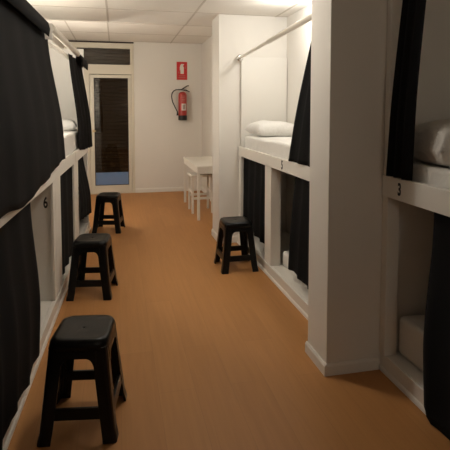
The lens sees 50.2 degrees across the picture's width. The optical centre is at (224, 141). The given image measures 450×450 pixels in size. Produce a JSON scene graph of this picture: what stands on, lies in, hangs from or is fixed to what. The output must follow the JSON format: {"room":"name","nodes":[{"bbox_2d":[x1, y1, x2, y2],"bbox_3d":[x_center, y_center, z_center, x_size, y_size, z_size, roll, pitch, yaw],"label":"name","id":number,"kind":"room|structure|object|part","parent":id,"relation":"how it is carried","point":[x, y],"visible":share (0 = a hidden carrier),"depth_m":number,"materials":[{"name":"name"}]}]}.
{"room":"dormitory","nodes":[
{"label":"dormitory","id":0,"kind":"room"},
{"bbox_2d":[48,34,63,48],"bbox_3d":[-1.839,-0.077,3.156,0.130,2.650,10.320,-1,4,-11],"label":"wall","id":1,"kind":"structure","parent":0,"point":[54,39],"depth_m":7.32,"materials":[{"name":"white paint"}]},
{"bbox_2d":[78,40,201,192],"bbox_3d":[-1.570,-0.424,8.580,3.900,2.650,0.250,-1,4,-13],"label":"wall","id":2,"kind":"structure","parent":0,"point":[162,140],"depth_m":8.56,"materials":[{"name":"white paint"}]},
{"bbox_2d":[64,40,134,193],"bbox_3d":[-2.158,-0.404,8.318,1.157,2.644,0.145,-1,4,-13],"label":"door","id":3,"kind":"structure","parent":2,"relation":"in","point":[114,71],"depth_m":8.33,"materials":[{"name":"beige paint"}]},
{"bbox_2d":[96,172,128,184],"bbox_3d":[-1.993,0.725,8.472,0.695,0.372,0.014,-1,4,-13],"label":"board","id":4,"kind":"object","parent":3,"relation":"on","point":[105,178],"visible":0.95,"depth_m":8.46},
{"bbox_2d":[77,48,131,172],"bbox_3d":[-2.193,-0.603,8.466,1.160,2.302,0.027,-1,4,-13],"label":"roller shutter","id":5,"kind":"object","parent":2,"relation":"attached to","point":[108,121],"visible":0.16,"depth_m":8.50,"materials":[{"name":"brown wood"}]},
{"bbox_2d":[136,186,201,192],"bbox_3d":[-1.000,0.862,8.655,1.190,0.075,0.014,-1,4,-13],"label":"baseboard","id":6,"kind":"structure","parent":2,"relation":"attached to","point":[167,189],"depth_m":8.62,"materials":[{"name":"white wood"}]},
{"bbox_2d":[171,85,189,119],"bbox_3d":[-0.791,-0.691,8.526,0.330,0.621,0.161,-1,4,-13],"label":"fire extinguisher","id":7,"kind":"object","parent":2,"relation":"attached to","point":[182,97],"visible":1,"depth_m":8.48,"materials":[{"name":"red metal"}]},
{"bbox_2d":[178,115,186,119],"bbox_3d":[-0.754,-0.424,8.548,0.154,0.086,0.154,-1,4,-13],"label":"base","id":8,"kind":"object","parent":7,"relation":"on","point":[180,117],"depth_m":8.48,"materials":[{"name":"black rubber"}]},
{"bbox_2d":[177,62,186,79],"bbox_3d":[-0.770,-1.265,8.574,0.190,0.320,0.006,-1,4,-13],"label":"fire sign","id":9,"kind":"object","parent":2,"relation":"attached to","point":[181,66],"visible":1,"depth_m":8.57,"materials":[{"name":"red plastic"}]},
{"bbox_2d":[27,0,311,43],"bbox_3d":[-0.453,-1.407,3.531,3.900,0.303,10.450,-1,4,-13],"label":"ceiling","id":10,"kind":"structure","parent":0,"point":[152,21],"depth_m":5.13,"materials":[{"name":"tile"}]},
{"bbox_2d":[281,0,301,2],"bbox_3d":[0.603,-1.281,4.316,0.200,0.055,0.200,-1,4,-13],"label":"ceiling lamp","id":11,"kind":"object","parent":10,"relation":"attached to","point":[285,1],"visible":1,"depth_m":4.29,"materials":[{"name":"white plastic"}]},
{"bbox_2d":[202,36,212,192],"bbox_3d":[-0.002,-0.335,7.193,0.150,2.650,3.150,-1,4,-13],"label":"wall","id":12,"kind":"structure","parent":0,"point":[207,45],"depth_m":8.19,"materials":[{"name":"white paint"}]},
{"bbox_2d":[7,190,449,449],"bbox_3d":[-0.491,1.235,3.871,3.900,0.060,10.800,-1,4,-13],"label":"floor","id":13,"kind":"structure","parent":0,"point":[211,359],"depth_m":2.73,"materials":[{"name":"brown wood"}]},
{"bbox_2d":[0,23,59,449],"bbox_3d":[-1.248,0.289,2.063,0.591,2.060,2.712,-1,4,-11],"label":"bunk bed","id":14,"kind":"object","parent":13,"relation":"on","point":[43,217],"depth_m":3.38,"materials":[{"name":"white laminate"}]},
{"bbox_2d":[0,203,39,449],"bbox_3d":[-0.952,0.800,1.957,0.093,0.927,1.930,-1,4,-10],"label":"curtain","id":15,"kind":"object","parent":14,"relation":"hanging from","point":[19,278],"visible":0.91,"depth_m":2.35,"materials":[{"name":"black fabric"}]},
{"bbox_3d":[-0.984,0.311,2.114,0.029,0.105,2.712,-1,4,-11],"label":"rail","id":16,"kind":"part","parent":14,"relation":"part of","materials":[{"name":"white laminate"}]},
{"bbox_3d":[-0.981,1.265,2.176,0.028,0.098,2.712,-1,4,-11],"label":"board","id":17,"kind":"part","parent":14,"relation":"part of","materials":[{"name":"white laminate"}]},
{"bbox_3d":[-1.506,0.711,3.373,0.554,0.854,0.027,-1,4,-11],"label":"panel","id":18,"kind":"part","parent":14,"relation":"part of","materials":[{"name":"white laminate"}]},
{"bbox_3d":[-1.240,-0.770,3.349,0.065,0.110,0.015,-1,4,-11],"label":"rod bracket","id":19,"kind":"part","parent":14,"relation":"part of","materials":[{"name":"white metal"}]},
{"bbox_3d":[-1.225,0.707,3.434,0.020,0.854,0.080,-1,4,-11],"label":"post","id":20,"kind":"part","parent":14,"relation":"part of","materials":[{"name":"white laminate"}]},
{"bbox_3d":[-0.996,-0.708,2.041,0.121,0.028,2.619,-1,4,-13],"label":"curtain rod","id":21,"kind":"object","parent":14,"relation":"attached to","visible":0},
{"bbox_2d":[0,0,65,218],"bbox_3d":[-1.035,-0.219,2.345,0.096,1.087,2.851,-1,4,-10],"label":"curtain","id":22,"kind":"object","parent":21,"relation":"hanging from","point":[32,147],"visible":1,"depth_m":2.51,"materials":[{"name":"black fabric"}]},
{"bbox_2d":[49,48,90,307],"bbox_3d":[-1.726,0.061,4.603,0.591,2.190,2.462,-1,4,-11],"label":"bunk bed","id":23,"kind":"object","parent":13,"relation":"on","point":[60,65],"visible":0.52,"depth_m":4.83,"materials":[{"name":"white laminate"}]},
{"bbox_2d":[48,39,68,59],"bbox_3d":[-1.504,-0.812,4.554,0.030,0.030,2.430,-1,4,-11],"label":"batten","id":24,"kind":"object","parent":23,"relation":"attached to","point":[52,44],"visible":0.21,"depth_m":3.98,"materials":[{"name":"white laminate"}]},
{"bbox_3d":[-1.257,0.696,3.604,0.020,0.854,0.246,-1,4,-11],"label":"post","id":25,"kind":"part","parent":23,"relation":"part of","materials":[{"name":"white laminate"}]},
{"bbox_2d":[52,24,79,56],"bbox_3d":[-1.437,-0.873,4.521,0.052,0.052,2.350,-1,4,-11],"label":"curtain rod","id":26,"kind":"object","parent":23,"relation":"attached to","point":[55,31],"visible":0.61,"depth_m":3.90,"materials":[{"name":"white metal"}]},
{"bbox_3d":[-1.966,-0.541,5.736,0.549,1.133,0.025,-1,4,-11],"label":"panel","id":27,"kind":"part","parent":23,"relation":"part of","materials":[{"name":"white laminate"}]},
{"bbox_2d":[60,166,73,274],"bbox_3d":[-1.400,0.634,4.263,0.030,0.880,1.121,-1,4,-11],"label":"curtain","id":28,"kind":"object","parent":23,"relation":"hanging from","point":[66,177],"visible":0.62,"depth_m":4.19,"materials":[{"name":"black fabric"}]},
{"bbox_2d":[63,129,78,156],"bbox_3d":[-1.739,0.038,4.589,0.532,0.243,2.320,-1,4,-11],"label":"mattress","id":29,"kind":"object","parent":23,"relation":"on","point":[71,142],"visible":0.11,"depth_m":4.61,"materials":[{"name":"white fabric"}]},
{"bbox_2d":[62,119,76,130],"bbox_3d":[-1.845,-0.185,5.279,0.420,0.149,0.500,-1,4,-16],"label":"pillow","id":30,"kind":"object","parent":29,"relation":"on","point":[68,124],"visible":0.27,"depth_m":5.11,"materials":[{"name":"white fabric"}]},
{"bbox_3d":[-1.461,0.148,4.658,0.029,0.105,2.462,-1,4,-11],"label":"rail","id":31,"kind":"part","parent":23,"relation":"part of","materials":[{"name":"white laminate"}]},
{"bbox_3d":[-1.459,1.102,4.719,0.028,0.098,2.462,-1,4,-11],"label":"board","id":32,"kind":"part","parent":23,"relation":"part of","materials":[{"name":"white laminate"}]},
{"bbox_3d":[-1.466,0.625,4.719,0.020,0.854,0.320,-1,4,-11],"label":"post","id":33,"kind":"part","parent":23,"relation":"part of","materials":[{"name":"white laminate"}]},
{"bbox_2d":[68,53,92,149],"bbox_3d":[-1.580,-0.410,5.351,0.087,1.046,1.732,-1,4,-10],"label":"curtain","id":34,"kind":"object","parent":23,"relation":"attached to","point":[76,64],"visible":1,"depth_m":5.08,"materials":[{"name":"black fabric"}]},
{"bbox_3d":[-1.987,0.554,5.822,0.514,0.854,0.025,-1,4,-11],"label":"panel","id":35,"kind":"part","parent":23,"relation":"part of","materials":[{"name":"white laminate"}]},
{"bbox_2d":[78,157,91,220],"bbox_3d":[-1.595,0.521,5.411,0.086,0.800,1.180,-1,4,-11],"label":"curtain","id":36,"kind":"object","parent":23,"relation":"hanging from","point":[83,184],"visible":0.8,"depth_m":5.28,"materials":[{"name":"black fabric"}]},
{"bbox_3d":[-1.698,0.553,5.843,0.063,0.854,0.092,-1,4,-13],"label":"post","id":37,"kind":"part","parent":23,"relation":"part of","materials":[{"name":"white laminate"}]},
{"bbox_2d":[37,315,126,446],"bbox_3d":[-0.658,1.085,2.253,0.346,0.447,0.368,0,4,-4],"label":"stool","id":38,"kind":"object","parent":13,"relation":"on","point":[93,338],"visible":1,"depth_m":2.11,"materials":[{"name":"black plastic"}]},
{"bbox_3d":[-0.774,1.112,2.105,0.100,0.412,0.114,3,5,41],"label":"leg","id":39,"kind":"part","parent":38,"relation":"part of","materials":[{"name":"black plastic"}]},
{"bbox_3d":[-0.795,1.094,2.384,0.114,0.412,0.100,3,5,41],"label":"leg","id":40,"kind":"part","parent":38,"relation":"part of","materials":[{"name":"black plastic"}]},
{"bbox_3d":[-0.658,0.885,2.240,0.268,0.047,0.295,0,4,-4],"label":"seat","id":41,"kind":"part","parent":38,"relation":"part of","materials":[{"name":"black plastic"}]},
{"bbox_3d":[-0.522,1.111,2.123,0.114,0.412,0.100,3,5,41],"label":"leg","id":42,"kind":"part","parent":38,"relation":"part of","materials":[{"name":"black plastic"}]},
{"bbox_3d":[-0.542,1.093,2.402,0.100,0.412,0.114,3,5,41],"label":"leg","id":43,"kind":"part","parent":38,"relation":"part of","materials":[{"name":"black plastic"}]},
{"bbox_2d":[66,233,117,300],"bbox_3d":[-1.057,0.983,3.841,0.346,0.447,0.368,0,4,-4],"label":"stool","id":44,"kind":"object","parent":13,"relation":"on","point":[100,244],"visible":1,"depth_m":3.69,"materials":[{"name":"black plastic"}]},
{"bbox_3d":[-1.174,1.010,3.694,0.100,0.412,0.114,3,5,41],"label":"leg","id":45,"kind":"part","parent":44,"relation":"part of","materials":[{"name":"black plastic"}]},
{"bbox_3d":[-1.192,0.992,3.974,0.114,0.412,0.100,3,5,41],"label":"leg","id":46,"kind":"part","parent":44,"relation":"part of","materials":[{"name":"black plastic"}]},
{"bbox_3d":[-1.057,0.784,3.828,0.268,0.047,0.295,0,4,-4],"label":"seat","id":47,"kind":"part","parent":44,"relation":"part of","materials":[{"name":"black plastic"}]},
{"bbox_3d":[-0.921,1.009,3.710,0.114,0.412,0.100,3,5,41],"label":"leg","id":48,"kind":"part","parent":44,"relation":"part of","materials":[{"name":"black plastic"}]},
{"bbox_3d":[-0.939,0.991,3.990,0.100,0.412,0.114,3,5,41],"label":"leg","id":49,"kind":"part","parent":44,"relation":"part of","materials":[{"name":"black plastic"}]},
{"bbox_2d":[92,192,125,233],"bbox_3d":[-1.416,0.855,5.847,0.346,0.447,0.368,0,4,-3],"label":"stool","id":50,"kind":"object","parent":13,"relation":"on","point":[114,198],"visible":0.98,"depth_m":5.70,"materials":[{"name":"black plastic"}]},
{"bbox_3d":[-1.536,0.882,5.702,0.100,0.412,0.114,3,5,42],"label":"leg","id":51,"kind":"part","parent":50,"relation":"part of","materials":[{"name":"black plastic"}]},
{"bbox_3d":[-1.549,0.864,5.982,0.114,0.412,0.100,3,5,42],"label":"leg","id":52,"kind":"part","parent":50,"relation":"part of","materials":[{"name":"black plastic"}]},
{"bbox_3d":[-1.416,0.655,5.834,0.268,0.047,0.295,0,4,-3],"label":"seat","id":53,"kind":"part","parent":50,"relation":"part of","materials":[{"name":"black plastic"}]},
{"bbox_3d":[-1.283,0.881,5.714,0.114,0.412,0.100,3,5,42],"label":"leg","id":54,"kind":"part","parent":50,"relation":"part of","materials":[{"name":"black plastic"}]},
{"bbox_3d":[-1.296,0.863,5.994,0.100,0.412,0.114,3,5,42],"label":"leg","id":55,"kind":"part","parent":50,"relation":"part of","materials":[{"name":"black plastic"}]},
{"bbox_2d":[183,156,212,220],"bbox_3d":[-0.286,0.641,7.037,0.470,0.722,1.350,-1,4,-13],"label":"table","id":56,"kind":"object","parent":13,"relation":"on","point":[200,165],"visible":0.68,"depth_m":6.67,"materials":[{"name":"white laminate"}]},
{"bbox_3d":[-0.636,0.617,7.626,0.035,0.694,0.035,-1,4,-13],"label":"leg","id":57,"kind":"part","parent":56,"relation":"part of","materials":[{"name":"white laminate"}]},
{"bbox_3d":[-0.350,0.699,6.357,0.035,0.694,0.035,-1,4,-13],"label":"leg","id":58,"kind":"part","parent":56,"relation":"part of","materials":[{"name":"white laminate"}]},
{"bbox_2d":[187,172,212,213],"bbox_3d":[-0.355,0.732,6.961,0.330,0.550,0.380,-1,4,-13],"label":"stool","id":59,"kind":"object","parent":13,"relation":"on","point":[192,175],"visible":0.88,"depth_m":6.82,"materials":[{"name":"white laminate"}]},
{"bbox_3d":[-0.528,0.739,7.092,0.030,0.520,0.030,-1,4,-13],"label":"leg","id":60,"kind":"part","parent":59,"relation":"part of","materials":[{"name":"white laminate"}]},
{"bbox_3d":[-0.456,0.759,6.770,0.030,0.520,0.030,-1,4,-13],"label":"leg","id":61,"kind":"part","parent":59,"relation":"part of","materials":[{"name":"white laminate"}]},
{"bbox_3d":[-0.355,0.473,6.944,0.330,0.030,0.380,-1,4,-13],"label":"seat","id":62,"kind":"part","parent":59,"relation":"part of","materials":[{"name":"white laminate"}]},
{"bbox_3d":[-0.255,0.735,7.153,0.030,0.520,0.030,-1,4,-13],"label":"leg","id":63,"kind":"part","parent":59,"relation":"part of","materials":[{"name":"white laminate"}]},
{"bbox_3d":[-0.182,0.755,6.832,0.030,0.520,0.030,-1,4,-13],"label":"leg","id":64,"kind":"part","parent":59,"relation":"part of","materials":[{"name":"white laminate"}]},
{"bbox_2d":[214,216,258,273],"bbox_3d":[0.099,0.943,4.468,0.346,0.447,0.368,-1,4,-14],"label":"stool","id":65,"kind":"object","parent":13,"relation":"on","point":[228,226],"visible":1,"depth_m":4.34,"materials":[{"name":"black plastic"}]},
{"bbox_3d":[-0.057,0.954,4.575,0.114,0.412,0.100,2,4,31],"label":"leg","id":66,"kind":"part","parent":65,"relation":"part of","materials":[{"name":"black plastic"}]},
{"bbox_3d":[0.009,0.971,4.303,0.100,0.412,0.114,2,4,31],"label":"leg","id":67,"kind":"part","parent":65,"relation":"part of","materials":[{"name":"black plastic"}]},
{"bbox_3d":[0.099,0.744,4.455,0.268,0.047,0.295,-1,4,-14],"label":"seat","id":68,"kind":"part","parent":65,"relation":"part of","materials":[{"name":"black plastic"}]},
{"bbox_3d":[0.189,0.950,4.635,0.100,0.412,0.114,2,4,31],"label":"leg","id":69,"kind":"part","parent":65,"relation":"part of","materials":[{"name":"black plastic"}]},
{"bbox_3d":[0.255,0.968,4.363,0.114,0.412,0.100,2,4,31],"label":"leg","id":70,"kind":"part","parent":65,"relation":"part of","materials":[{"name":"black plastic"}]},
{"bbox_2d":[237,57,309,319],"bbox_3d":[0.670,0.172,4.118,0.561,2.030,2.415,-1,4,-13],"label":"bunk bed","id":71,"kind":"object","parent":13,"relation":"on","point":[263,80],"visible":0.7,"depth_m":5.06,"materials":[{"name":"white laminate"}]},
{"bbox_3d":[0.174,0.586,5.214,0.030,0.868,0.105,-1,4,-13],"label":"post","id":72,"kind":"part","parent":71,"relation":"part of","materials":[{"name":"white laminate"}]},
{"bbox_2d":[243,158,264,243],"bbox_3d":[0.299,0.552,4.760,0.040,0.780,0.910,-1,4,-13],"label":"curtain","id":73,"kind":"object","parent":71,"relation":"hanging from","point":[254,172],"visible":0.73,"depth_m":4.73,"materials":[{"name":"black fabric"}]},
{"bbox_3d":[0.428,-0.434,5.254,0.520,0.964,0.018,-1,4,-13],"label":"panel","id":74,"kind":"part","parent":71,"relation":"part of","materials":[{"name":"white laminate"}]},
{"bbox_2d":[245,135,291,159],"bbox_3d":[0.689,0.085,4.089,0.495,0.184,2.210,-1,4,-13],"label":"mattress","id":75,"kind":"object","parent":71,"relation":"on","point":[275,146],"visible":0.2,"depth_m":4.35,"materials":[{"name":"white fabric"}]},
{"bbox_2d":[245,120,293,136],"bbox_3d":[0.489,-0.135,4.928,0.470,0.165,0.420,-1,4,-16],"label":"pillow","id":76,"kind":"object","parent":75,"relation":"on","point":[263,128],"visible":0.9,"depth_m":4.77,"materials":[{"name":"white fabric"}]},
{"bbox_3d":[0.431,0.580,5.319,0.514,0.868,0.018,-1,4,-13],"label":"panel","id":77,"kind":"part","parent":71,"relation":"part of","materials":[{"name":"white laminate"}]},
{"bbox_3d":[0.422,0.648,4.255,0.092,0.868,0.171,-1,4,-13],"label":"post","id":78,"kind":"part","parent":71,"relation":"part of","materials":[{"name":"white laminate"}]},
{"bbox_3d":[0.419,1.140,4.124,0.028,0.098,2.415,-1,4,-13],"label":"board","id":79,"kind":"part","parent":71,"relation":"part of","materials":[{"name":"white laminate"}]},
{"bbox_3d":[0.422,0.175,4.063,0.029,0.100,2.415,-1,4,-13],"label":"rail","id":80,"kind":"part","parent":71,"relation":"part of","materials":[{"name":"white laminate"}]},
{"bbox_2d":[237,13,311,60],"bbox_3d":[0.418,-0.858,3.989,0.072,0.139,2.374,-1,4,-13],"label":"curtain rod","id":81,"kind":"object","parent":71,"relation":"attached to","point":[308,18],"visible":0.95,"depth_m":3.82,"materials":[{"name":"white metal"}]},
{"bbox_2d":[288,44,310,166],"bbox_3d":[0.582,-0.326,3.247,0.039,0.996,0.791,-1,4,-13],"label":"curtain","id":82,"kind":"object","parent":81,"relation":"hanging from","point":[299,153],"visible":0.2,"depth_m":3.37,"materials":[{"name":"black fabric"}]},
{"bbox_2d":[283,251,306,285],"bbox_3d":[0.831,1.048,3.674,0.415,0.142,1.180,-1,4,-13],"label":"mattress","id":83,"kind":"object","parent":71,"relation":"on","point":[285,253],"visible":0.06,"depth_m":4.10,"materials":[{"name":"white fabric"}]},
{"bbox_2d":[288,176,309,288],"bbox_3d":[0.601,0.652,3.431,0.034,0.810,0.821,-1,4,-13],"label":"curtain","id":84,"kind":"object","parent":71,"relation":"hanging from","point":[298,261],"visible":0.46,"depth_m":3.59,"materials":[{"name":"black fabric"}]},
{"bbox_2d":[308,0,396,363],"bbox_3d":[1.063,0.030,2.813,1.097,2.480,0.266,-1,4,-13],"label":"wall pier","id":85,"kind":"object","parent":13,"relation":"on","point":[349,37],"visible":0.44,"depth_m":2.62,"materials":[{"name":"paint"}]},
{"bbox_2d":[305,341,378,376],"bbox_3d":[0.674,1.241,2.795,0.328,0.066,0.280,-1,4,-13],"label":"baseboard","id":86,"kind":"object","parent":85,"relation":"attached to","point":[367,364],"visible":1,"depth_m":2.67,"materials":[{"name":"white wood"}]},
{"bbox_2d":[379,0,449,414],"bbox_3d":[1.476,0.194,1.664,0.770,2.300,2.169,-1,4,-13],"label":"bunk bed","id":87,"kind":"object","parent":13,"relation":"on","point":[409,207],"visible":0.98,"depth_m":2.64,"materials":[{"name":"white laminate"}]},
{"bbox_3d":[0.910,0.740,2.656,0.075,0.887,0.052,-1,4,-13],"label":"post","id":88,"kind":"part","parent":87,"relation":"part of","materials":[{"name":"white laminate"}]},
{"bbox_3d":[0.909,-0.416,2.587,0.065,1.199,0.042,-1,4,-13],"label":"post","id":89,"kind":"part","parent":87,"relation":"part of","materials":[{"name":"white laminate"}]},
{"bbox_3d":[1.120,1.298,1.654,0.014,0.098,2.169,-1,4,-13],"label":"board","id":90,"kind":"part","parent":87,"relation":"part of","materials":[{"name":"white laminate"}]},
{"bbox_2d":[386,0,425,180],"bbox_3d":[0.907,-0.397,2.394,0.052,1.174,0.286,-1,4,-13],"label":"curtain","id":91,"kind":"object","parent":87,"relation":"hanging from","point":[400,154],"visible":1,"depth_m":2.39,"materials":[{"name":"black fabric"}]},
{"bbox_2d":[399,315,424,371],"bbox_3d":[1.508,1.130,1.764,0.660,0.222,2.035,-1,4,-13],"label":"mattress","id":92,"kind":"object","parent":87,"relation":"on","point":[411,330],"visible":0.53,"depth_m":2.57,"materials":[{"name":"white fabric"}]},
{"bbox_3d":[1.280,0.734,2.757,0.689,0.887,0.017,-1,4,-13],"label":"panel","id":93,"kind":"part","parent":87,"relation":"part of","materials":[{"name":"white laminate"}]},
{"bbox_3d":[1.115,0.306,1.590,0.029,0.116,2.169,-1,4,-13],"label":"rail","id":94,"kind":"part","parent":87,"relation":"part of","materials":[{"name":"white laminate"}]},
{"bbox_2d":[412,162,449,188],"bbox_3d":[1.482,0.235,1.694,0.715,0.153,2.020,-1,4,-13],"label":"mattress","id":95,"kind":"object","parent":87,"relation":"on","point":[423,172],"visible":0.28,"depth_m":2.30,"materials":[{"name":"white fabric"}]},
{"bbox_2d":[414,119,449,166],"bbox_3d":[1.232,0.004,2.419,0.540,0.246,0.420,0,4,-6],"label":"pillow","id":96,"kind":"object","parent":95,"relation":"on","point":[432,138],"visible":0.9,"depth_m":2.33,"materials":[{"name":"white fabric"}]},
{"bbox_3d":[1.278,-0.423,2.683,0.694,1.199,0.017,-1,4,-13],"label":"panel","id":97,"kind":"part","parent":87,"relation":"part of","materials":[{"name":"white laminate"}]},
{"bbox_2d":[423,212,449,439],"bbox_3d":[1.124,0.838,1.589,0.102,1.015,1.501,-1,4,-13],"label":"curtain","id":98,"kind":"object","parent":87,"relation":"hanging from","point":[436,336],"visible":0.97,"depth_m":2.20,"materials":[{"name":"black fabric"}]},
{"bbox_2d":[212,14,286,235],"bbox_3d":[0.493,-0.242,5.503,1.225,2.680,0.370,-1,4,-13],"label":"wall","id":99,"kind":"structure","parent":0,"point":[232,35],"depth_m":5.23,"materials":[{"name":"white paint"}]},
{"bbox_2d":[211,228,237,242],"bbox_3d":[-0.010,1.066,5.466,0.219,0.075,0.384,-1,4,-13],"label":"baseboard","id":100,"kind":"structure","parent":99,"relation":"attached to","point":[214,234],"depth_m":5.34,"materials":[{"name":"white wood"}]},
{"bbox_2d":[286,4,311,233],"bbox_3d":[1.648,0.022,2.159,0.480,2.580,6.680,-1,4,-13],"label":"wall","id":101,"kind":"structure","parent":0,"point":[299,39],"depth_m":5.09,"materials":[{"name":"white paint"}]}
]}

